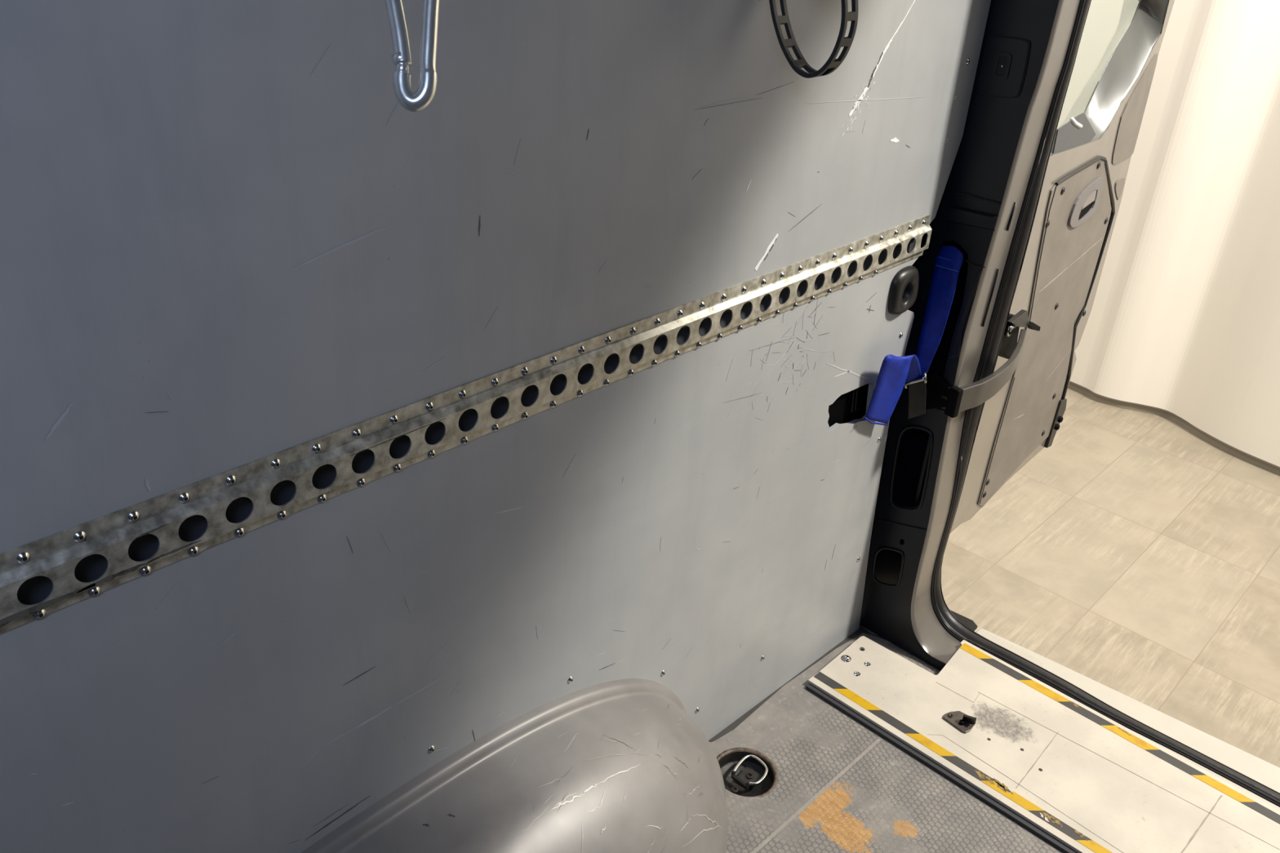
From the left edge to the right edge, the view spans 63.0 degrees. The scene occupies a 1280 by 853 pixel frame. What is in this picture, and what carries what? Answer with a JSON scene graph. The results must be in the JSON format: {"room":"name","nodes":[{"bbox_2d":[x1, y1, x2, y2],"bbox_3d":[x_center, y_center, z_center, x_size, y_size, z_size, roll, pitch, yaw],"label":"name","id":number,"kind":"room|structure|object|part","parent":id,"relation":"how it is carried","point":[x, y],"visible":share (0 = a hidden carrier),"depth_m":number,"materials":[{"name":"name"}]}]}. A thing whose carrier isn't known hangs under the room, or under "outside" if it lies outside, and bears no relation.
{"room":"cargo space","nodes":[
{"label":"cargo space","id":0,"kind":"room"},
{"bbox_2d":[0,0,991,852],"bbox_3d":[-0.419,-0.054,0.867,0.013,2.170,2.835,27,37,36],"label":"wall","id":1,"kind":"structure","parent":0,"point":[228,240],"depth_m":1.11,"materials":[{"name":"metal"}]},
{"bbox_2d":[0,214,932,634],"bbox_3d":[-0.147,-0.038,1.215,0.029,0.076,1.864,27,37,36],"label":"rail","id":2,"kind":"object","parent":1,"relation":"attached to","point":[134,541],"visible":1,"depth_m":1.09,"materials":[{"name":"metal"}]},
{"bbox_2d":[827,383,868,426],"bbox_3d":[0.369,-0.027,1.891,0.013,0.130,0.195,27,37,36],"label":"strap","id":3,"kind":"object","parent":1,"relation":"attached to","point":[851,406],"visible":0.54,"depth_m":1.89,"materials":[{"name":"black fabric"}]},
{"bbox_2d":[888,265,919,314],"bbox_3d":[0.457,-0.241,1.834,0.035,0.086,0.083,27,37,36],"label":"guide","id":4,"kind":"object","parent":1,"relation":"attached to","point":[904,289],"visible":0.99,"depth_m":1.81,"materials":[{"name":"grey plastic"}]},
{"bbox_3d":[0.202,-0.549,1.203,0.130,0.030,0.038,27,37,36],"label":"strap hanger","id":5,"kind":"object","parent":1,"relation":"attached to","visible":0},
{"bbox_2d":[768,0,857,78],"bbox_3d":[0.199,-0.485,1.234,0.119,0.133,0.028,27,37,36],"label":"strap","id":6,"kind":"object","parent":5,"relation":"hanging from","point":[832,64],"visible":1,"depth_m":1.25,"materials":[{"name":"black rubber"}]},
{"bbox_2d":[709,625,1062,852],"bbox_3d":[0.173,1.139,0.917,1.720,0.178,2.960,27,37,36],"label":"floor","id":7,"kind":"structure","parent":0,"point":[842,787],"depth_m":1.87,"materials":[{"name":"grey plastic"}]},
{"bbox_2d":[301,678,728,852],"bbox_3d":[-0.228,0.694,1.332,0.285,0.402,1.230,27,37,36],"label":"wheel arch cover","id":8,"kind":"object","parent":7,"relation":"on","point":[622,766],"visible":1,"depth_m":1.42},
{"bbox_2d":[716,747,777,797],"bbox_3d":[0.189,0.637,1.895,0.120,0.028,0.120,27,37,36],"label":"ring","id":9,"kind":"object","parent":7,"relation":"attached to","point":[745,772],"visible":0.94,"depth_m":1.91,"materials":[{"name":"metal"}]},
{"bbox_2d":[708,625,888,742],"bbox_3d":[0.256,0.596,1.965,0.199,0.053,0.985,27,37,36],"label":"trim strip","id":10,"kind":"object","parent":7,"relation":"on","point":[734,725],"depth_m":2.08,"materials":[{"name":"grey rubber"}]},
{"bbox_2d":[805,635,1279,852],"bbox_3d":[1.008,0.743,1.787,1.519,0.021,0.370,27,37,36],"label":"sill","id":11,"kind":"structure","parent":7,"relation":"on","point":[1074,777],"depth_m":1.96,"materials":[{"name":"metal"}]},
{"bbox_2d":[942,711,976,733],"bbox_3d":[0.623,0.564,2.030,0.058,0.023,0.049,27,37,36],"label":"lock catch","id":12,"kind":"object","parent":11,"relation":"attached to","point":[963,722],"visible":1,"depth_m":2.02,"materials":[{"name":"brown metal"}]},
{"bbox_2d":[950,610,1279,810],"bbox_3d":[1.229,0.759,2.002,1.538,0.152,0.149,27,37,36],"label":"bumper cover","id":13,"kind":"object","parent":7,"relation":"attached to","point":[1267,774],"visible":0.3,"depth_m":2.11,"materials":[{"name":"grey plastic"}]},
{"bbox_2d":[859,0,1079,671],"bbox_3d":[0.649,-0.473,1.788,0.393,2.130,0.127,27,37,36],"label":"pillar","id":14,"kind":"structure","parent":0,"point":[1025,42],"depth_m":1.91,"materials":[{"name":"grey paint"}]},
{"bbox_2d":[863,245,963,426],"bbox_3d":[0.488,-0.145,1.881,0.060,0.336,0.192,27,37,36],"label":"strap","id":15,"kind":"object","parent":14,"relation":"hanging from","point":[895,372],"visible":1,"depth_m":1.90,"materials":[{"name":"fabric"}]},
{"bbox_3d":[0.522,-0.050,1.970,0.044,0.088,0.004,27,37,36],"label":"buckle plate","id":16,"kind":"part","parent":15,"relation":"part of","materials":[{"name":"metal"}]},
{"bbox_2d":[925,328,1026,417],"bbox_3d":[0.696,-0.110,2.091,0.096,0.090,0.390,27,37,36],"label":"door check","id":17,"kind":"object","parent":14,"relation":"attached to","point":[947,399],"depth_m":1.98,"materials":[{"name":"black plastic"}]},
{"bbox_2d":[950,0,1174,533],"bbox_3d":[0.949,-0.501,2.327,0.133,1.690,0.948,25,36,33],"label":"door","id":18,"kind":"structure","parent":14,"relation":"attached to","point":[1102,113],"depth_m":2.45,"materials":[{"name":"grey paint"}]},
{"bbox_3d":[0.852,-0.216,2.268,0.012,0.036,0.074,25,36,33],"label":"release lever","id":19,"kind":"part","parent":18,"relation":"part of","materials":[{"name":"black plastic"}]},
{"bbox_2d":[1052,112,1095,153],"bbox_3d":[0.942,-0.636,2.249,0.003,0.075,0.256,25,36,33],"label":"panel","id":20,"kind":"object","parent":18,"relation":"attached to","point":[1077,135],"depth_m":2.24,"materials":[{"name":"grey"}]},
{"bbox_3d":[1.040,-0.521,2.438,0.006,0.102,0.177,25,36,33],"label":"pull handle","id":21,"kind":"part","parent":18,"relation":"part of","materials":[{"name":"grey plastic"}]},
{"bbox_3d":[1.199,-0.595,2.622,0.004,0.062,0.072,25,36,33],"label":"pressed panel","id":22,"kind":"part","parent":18,"relation":"part of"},
{"bbox_3d":[1.176,-0.752,2.488,0.004,0.249,0.180,25,36,33],"label":"pressed panel","id":23,"kind":"part","parent":18,"relation":"part of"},
{"bbox_2d":[930,0,1279,807],"bbox_3d":[1.017,-0.335,1.579,0.896,2.124,0.037,27,37,36],"label":"seal","id":24,"kind":"object","parent":14,"relation":"attached to","point":[1020,242],"visible":0.97,"depth_m":2.01,"materials":[{"name":"rubber"}]},
{"bbox_2d":[1070,0,1279,466],"bbox_3d":[2.864,-1.420,3.208,7.003,3.800,0.265,28,37,36],"label":"wall","id":25,"kind":"structure","parent":0,"point":[1184,321],"depth_m":4.17,"materials":[{"name":"beige paint"}]},
{"bbox_2d":[1067,381,1279,475],"bbox_3d":[2.736,0.229,4.106,7.002,0.037,0.217,28,37,36],"label":"baseboard","id":26,"kind":"structure","parent":25,"relation":"attached to","point":[1198,433],"depth_m":4.51,"materials":[{"name":"grey plastic"}]},
{"bbox_3d":[-0.104,-0.606,0.429,0.009,0.705,0.009,27,37,36],"label":"cord","id":27,"kind":"object","parent":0,"visible":0},
{"bbox_2d":[384,0,439,111],"bbox_3d":[-0.128,-0.244,0.602,0.040,0.110,0.068,-8,31,-19],"label":"carabiner","id":28,"kind":"object","parent":27,"relation":"hanging from","point":[418,100],"visible":1,"depth_m":0.60,"materials":[{"name":"metal"}]},
{"label":"outside","id":29,"kind":"structure","parent":0,"visible":0},
{"bbox_2d":[941,387,1279,768],"bbox_3d":[2.485,0.382,3.890,7.000,0.050,6.100,27,37,36],"label":"floor","id":30,"kind":"structure","parent":29,"point":[1135,554],"depth_m":3.55,"materials":[{"name":"stone"}]}
]}

